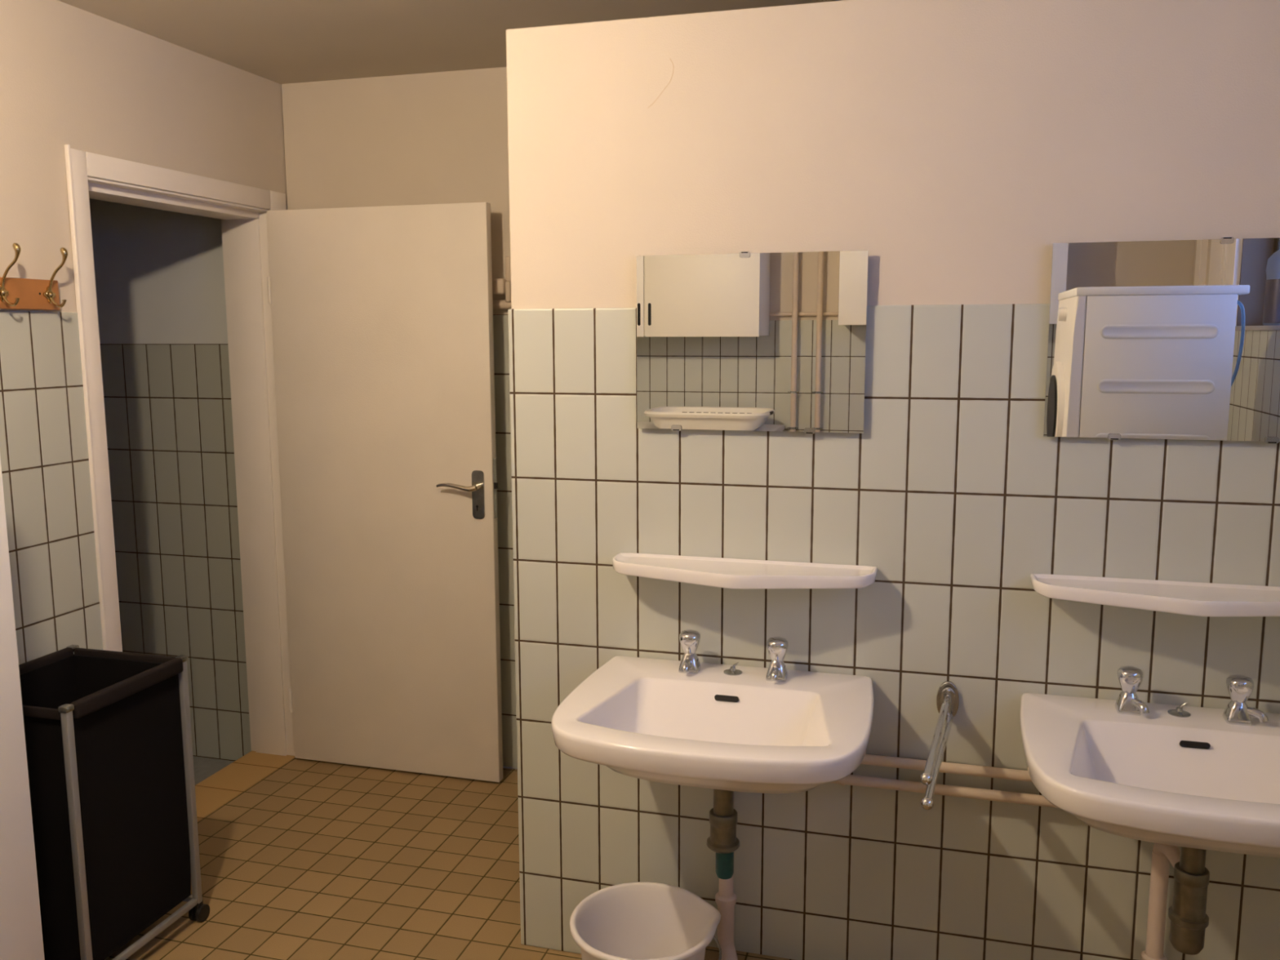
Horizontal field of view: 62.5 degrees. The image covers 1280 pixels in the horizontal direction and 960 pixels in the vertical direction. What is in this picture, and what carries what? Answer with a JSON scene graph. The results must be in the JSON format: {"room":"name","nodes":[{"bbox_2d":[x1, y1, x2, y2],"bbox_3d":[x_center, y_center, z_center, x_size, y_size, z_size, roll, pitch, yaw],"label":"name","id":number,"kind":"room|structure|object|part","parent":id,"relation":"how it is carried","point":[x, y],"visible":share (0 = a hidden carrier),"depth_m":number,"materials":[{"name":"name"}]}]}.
{"room":"bathroom","nodes":[
{"label":"bathroom","id":0,"kind":"room"},
{"bbox_2d":[0,0,287,664],"bbox_3d":[-2.120,0.220,1.899,0.214,2.830,5.080,2,8,16],"label":"wall","id":1,"kind":"structure","parent":0,"point":[81,79],"depth_m":3.05,"materials":[{"name":"beige paint"}]},
{"bbox_2d":[0,242,67,310],"bbox_3d":[-1.731,-0.518,2.635,0.093,0.172,0.752,2,8,16],"label":"coat rack","id":2,"kind":"object","parent":1,"relation":"attached to","point":[26,294],"visible":1,"depth_m":2.91,"materials":[{"name":"orange wood"}]},
{"bbox_2d":[64,144,294,755],"bbox_3d":[-1.602,0.065,3.718,0.226,2.230,1.066,2,8,16],"label":"trim","id":3,"kind":"structure","parent":1,"relation":"attached to","point":[243,228],"depth_m":4.02,"materials":[{"name":"white paint"}]},
{"bbox_2d":[195,751,294,822],"bbox_3d":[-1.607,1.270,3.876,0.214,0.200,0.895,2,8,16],"label":"threshold","id":4,"kind":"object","parent":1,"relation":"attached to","point":[219,788],"depth_m":4.04,"materials":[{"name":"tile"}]},
{"bbox_2d":[266,201,502,782],"bbox_3d":[-0.964,0.072,3.934,0.906,2.133,0.105,2,8,16],"label":"door","id":5,"kind":"structure","parent":1,"relation":"in","point":[382,317],"depth_m":3.93,"materials":[{"name":"white paint"}]},
{"bbox_3d":[-0.656,0.025,3.818,0.162,0.030,0.063,2,8,16],"label":"handle","id":6,"kind":"part","parent":5,"relation":"part of","materials":[{"name":"silver metal"}]},
{"bbox_3d":[-0.528,0.030,3.839,0.002,0.220,0.024,2,8,16],"label":"latch plate","id":7,"kind":"part","parent":5,"relation":"part of","materials":[{"name":"silver metal"}]},
{"bbox_2d":[192,755,234,785],"bbox_3d":[-2.729,1.394,3.433,1.700,0.085,2.620,2,8,16],"label":"floor","id":8,"kind":"structure","parent":0,"point":[204,767],"depth_m":4.44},
{"bbox_2d":[88,66,517,768],"bbox_3d":[-0.463,-0.081,4.014,5.650,2.830,0.130,2,8,16],"label":"wall","id":9,"kind":"structure","parent":0,"point":[159,275],"depth_m":4.29,"materials":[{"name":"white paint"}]},
{"bbox_2d":[492,256,511,309],"bbox_3d":[-0.804,-0.728,3.921,1.000,0.190,0.066,2,8,16],"label":"pipe","id":10,"kind":"object","parent":9,"relation":"attached to","point":[500,286],"visible":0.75,"depth_m":3.82,"materials":[{"name":"white metal"}]},
{"bbox_2d":[105,757,582,959],"bbox_3d":[-0.229,1.527,1.494,3.736,0.060,4.980,2,8,16],"label":"floor","id":11,"kind":"structure","parent":0,"point":[314,860],"depth_m":3.34,"materials":[{"name":"tile"}]},
{"bbox_2d":[0,456,44,959],"bbox_3d":[-1.671,0.505,2.019,0.600,1.830,0.656,2,8,16],"label":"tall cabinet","id":12,"kind":"object","parent":11,"relation":"on","point":[20,923],"visible":1,"depth_m":2.25,"materials":[{"name":"white metal"}]},
{"bbox_2d":[18,644,209,959],"bbox_3d":[-1.518,0.908,2.868,0.409,0.796,0.458,2,8,16],"label":"laundry hamper","id":13,"kind":"object","parent":11,"relation":"on","point":[108,734],"visible":0.98,"depth_m":2.78,"materials":[{"name":"black fabric"}]},
{"bbox_3d":[-1.395,0.918,2.615,0.020,0.735,0.020,2,8,16],"label":"frame post","id":14,"kind":"part","parent":13,"relation":"part of","materials":[{"name":"grey metal"}]},
{"bbox_3d":[-1.518,1.237,2.910,0.389,0.018,0.426,2,8,16],"label":"rail","id":15,"kind":"part","parent":13,"relation":"part of","materials":[{"name":"grey metal"}]},
{"bbox_3d":[-1.284,0.863,3.006,0.020,0.735,0.020,2,8,16],"label":"frame post","id":16,"kind":"part","parent":13,"relation":"part of","materials":[{"name":"grey metal"}]},
{"bbox_2d":[569,881,721,959],"bbox_3d":[0.016,1.198,2.547,0.363,0.300,0.363,2,8,16],"label":"bucket","id":17,"kind":"object","parent":11,"relation":"on","point":[638,920],"visible":1,"depth_m":2.65,"materials":[{"name":"white plastic"}]},
{"bbox_3d":[0.099,1.106,2.550,0.190,0.056,0.378,-2,8,-12],"label":"carrying handle","id":18,"kind":"part","parent":17,"relation":"part of","materials":[{"name":"silver metal"}]},
{"bbox_2d":[57,0,841,84],"bbox_3d":[-0.966,-1.173,1.324,6.050,0.080,5.180,2,8,16],"label":"ceiling","id":19,"kind":"structure","parent":0,"point":[281,42],"depth_m":3.25,"materials":[{"name":"paint"}]},
{"bbox_2d":[506,0,1279,959],"bbox_3d":[0.815,0.124,2.505,2.364,2.434,0.108,2,8,16],"label":"wall partition","id":20,"kind":"structure","parent":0,"point":[951,143],"depth_m":2.49,"materials":[{"name":"white tile"}]},
{"bbox_2d":[551,629,874,793],"bbox_3d":[0.171,0.546,2.380,0.690,0.287,0.589,2,8,16],"label":"washbasin","id":21,"kind":"object","parent":20,"relation":"attached to","point":[687,722],"visible":1,"depth_m":2.40,"materials":[{"name":"white ceramic"}]},
{"bbox_2d":[678,629,701,674],"bbox_3d":[0.119,0.424,2.589,0.052,0.102,0.085,2,8,16],"label":"tap","id":22,"kind":"object","parent":21,"relation":"on","point":[690,639],"depth_m":2.59,"materials":[{"name":"silver metal"}]},
{"bbox_2d":[706,788,739,879],"bbox_3d":[0.196,0.803,2.473,0.078,0.270,0.078,2,8,16],"label":"trap","id":23,"kind":"object","parent":21,"relation":"attached to","point":[722,840],"visible":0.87,"depth_m":2.45,"materials":[{"name":"gold metal"}]},
{"bbox_2d":[715,852,733,879],"bbox_3d":[0.200,0.900,2.485,0.043,0.074,0.043,2,8,16],"label":"pipe fitting","id":24,"kind":"object","parent":23,"relation":"on","point":[724,867],"depth_m":2.47,"materials":[{"name":"teal plastic"}]},
{"bbox_2d":[765,636,788,682],"bbox_3d":[0.327,0.432,2.527,0.052,0.102,0.085,2,8,16],"label":"tap","id":25,"kind":"object","parent":21,"relation":"on","point":[777,646],"depth_m":2.52,"materials":[{"name":"silver metal"}]},
{"bbox_2d":[715,875,737,959],"bbox_3d":[0.221,0.997,2.628,0.058,0.530,0.181,0,8,1],"label":"pipe","id":26,"kind":"object","parent":20,"relation":"attached to","point":[725,899],"visible":0.48,"depth_m":2.69,"materials":[{"name":"white plastic"}]},
{"bbox_2d":[612,552,877,588],"bbox_3d":[0.235,0.226,2.533,0.648,0.035,0.178,2,8,16],"label":"shelf","id":27,"kind":"object","parent":20,"relation":"attached to","point":[720,572],"visible":1,"depth_m":2.51,"materials":[{"name":"white ceramic"}]},
{"bbox_2d":[704,946,794,959],"bbox_3d":[1.022,1.310,2.496,1.880,0.085,0.115,2,8,16],"label":"trim","id":28,"kind":"structure","parent":20,"relation":"attached to","point":[711,953],"depth_m":2.73,"materials":[{"name":"tile"}]},
{"bbox_2d":[636,250,868,434],"bbox_3d":[0.262,-0.329,2.534,0.553,0.429,0.032,2,8,16],"label":"wall mirror","id":29,"kind":"object","parent":20,"relation":"attached to","point":[744,340],"visible":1,"depth_m":2.52,"materials":[{"name":"clear glass"}]},
{"bbox_2d":[920,680,959,809],"bbox_3d":[0.651,0.561,2.280,0.053,0.096,0.532,3,8,19],"label":"towel rail","id":30,"kind":"object","parent":20,"relation":"attached to","point":[947,697],"visible":1,"depth_m":2.31,"materials":[{"name":"silver metal"}]},
{"bbox_3d":[0.562,0.586,2.070,0.025,0.025,0.025,2,8,16],"label":"knob","id":31,"kind":"part","parent":30,"relation":"part of","materials":[{"name":"silver metal"}]},
{"bbox_3d":[0.559,0.629,2.051,0.025,0.025,0.025,2,8,16],"label":"knob","id":32,"kind":"part","parent":30,"relation":"part of","materials":[{"name":"silver metal"}]},
{"bbox_3d":[0.646,0.554,2.287,0.018,0.018,0.463,3,9,21],"label":"arm","id":33,"kind":"part","parent":30,"relation":"part of","materials":[{"name":"silver metal"}]},
{"bbox_3d":[0.649,0.594,2.279,0.020,0.023,0.489,3,9,21],"label":"arm","id":34,"kind":"part","parent":30,"relation":"part of","materials":[{"name":"silver metal"}]},
{"bbox_3d":[0.735,0.528,2.517,0.052,0.096,0.020,2,8,16],"label":"mount plate","id":35,"kind":"part","parent":30,"relation":"part of","materials":[{"name":"silver metal"}]},
{"bbox_2d":[831,774,1057,808],"bbox_3d":[1.184,0.759,2.409,1.540,0.030,0.046,2,8,16],"label":"pipe","id":36,"kind":"object","parent":20,"relation":"attached to","point":[851,780],"visible":0.48,"depth_m":2.52,"materials":[{"name":"white metal"}]},
{"bbox_2d":[860,754,1032,782],"bbox_3d":[1.183,0.702,2.401,1.540,0.030,0.046,2,8,16],"label":"pipe","id":37,"kind":"object","parent":20,"relation":"attached to","point":[868,759],"visible":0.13,"depth_m":2.50,"materials":[{"name":"white metal"}]},
{"bbox_2d":[1020,666,1279,857],"bbox_3d":[1.132,0.588,2.114,0.690,0.287,0.589,2,8,16],"label":"washbasin","id":38,"kind":"object","parent":20,"relation":"attached to","point":[1129,766],"visible":1,"depth_m":2.18,"materials":[{"name":"white ceramic"}]},
{"bbox_2d":[1115,666,1149,715],"bbox_3d":[1.086,0.466,2.324,0.062,0.102,0.078,2,8,16],"label":"tap","id":39,"kind":"object","parent":38,"relation":"on","point":[1130,677],"depth_m":2.32,"materials":[{"name":"silver metal"}]},
{"bbox_2d":[1168,846,1209,955],"bbox_3d":[1.153,0.851,2.208,0.076,0.283,0.076,2,8,16],"label":"drain pipe","id":40,"kind":"object","parent":38,"relation":"attached to","point":[1189,920],"visible":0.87,"depth_m":2.19,"materials":[{"name":"gold metal"}]},
{"bbox_2d":[1222,674,1268,725],"bbox_3d":[1.305,0.473,2.269,0.079,0.102,0.059,2,8,16],"label":"tap","id":41,"kind":"object","parent":38,"relation":"on","point":[1240,687],"depth_m":2.26,"materials":[{"name":"silver metal"}]},
{"bbox_2d":[1030,573,1279,617],"bbox_3d":[1.190,0.256,2.266,0.648,0.035,0.178,2,8,16],"label":"shelf","id":42,"kind":"object","parent":20,"relation":"attached to","point":[1190,598],"visible":1,"depth_m":2.27,"materials":[{"name":"white ceramic"}]},
{"bbox_2d":[1141,842,1180,959],"bbox_3d":[1.174,1.051,2.364,0.064,0.490,0.179,2,8,16],"label":"pipe","id":43,"kind":"object","parent":20,"relation":"attached to","point":[1162,855],"visible":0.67,"depth_m":2.40,"materials":[{"name":"white plastic"}]},
{"bbox_3d":[1.177,0.835,2.328,0.035,0.052,0.168,1,8,8],"label":"trap arm","id":44,"kind":"part","parent":43,"relation":"part of","materials":[{"name":"white plastic"}]},
{"bbox_2d":[1043,236,1279,443],"bbox_3d":[1.177,-0.301,2.278,0.555,0.434,0.032,2,8,16],"label":"wall mirror","id":45,"kind":"object","parent":20,"relation":"attached to","point":[1173,339],"visible":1,"depth_m":2.28,"materials":[{"name":"clear glass"}]}
]}

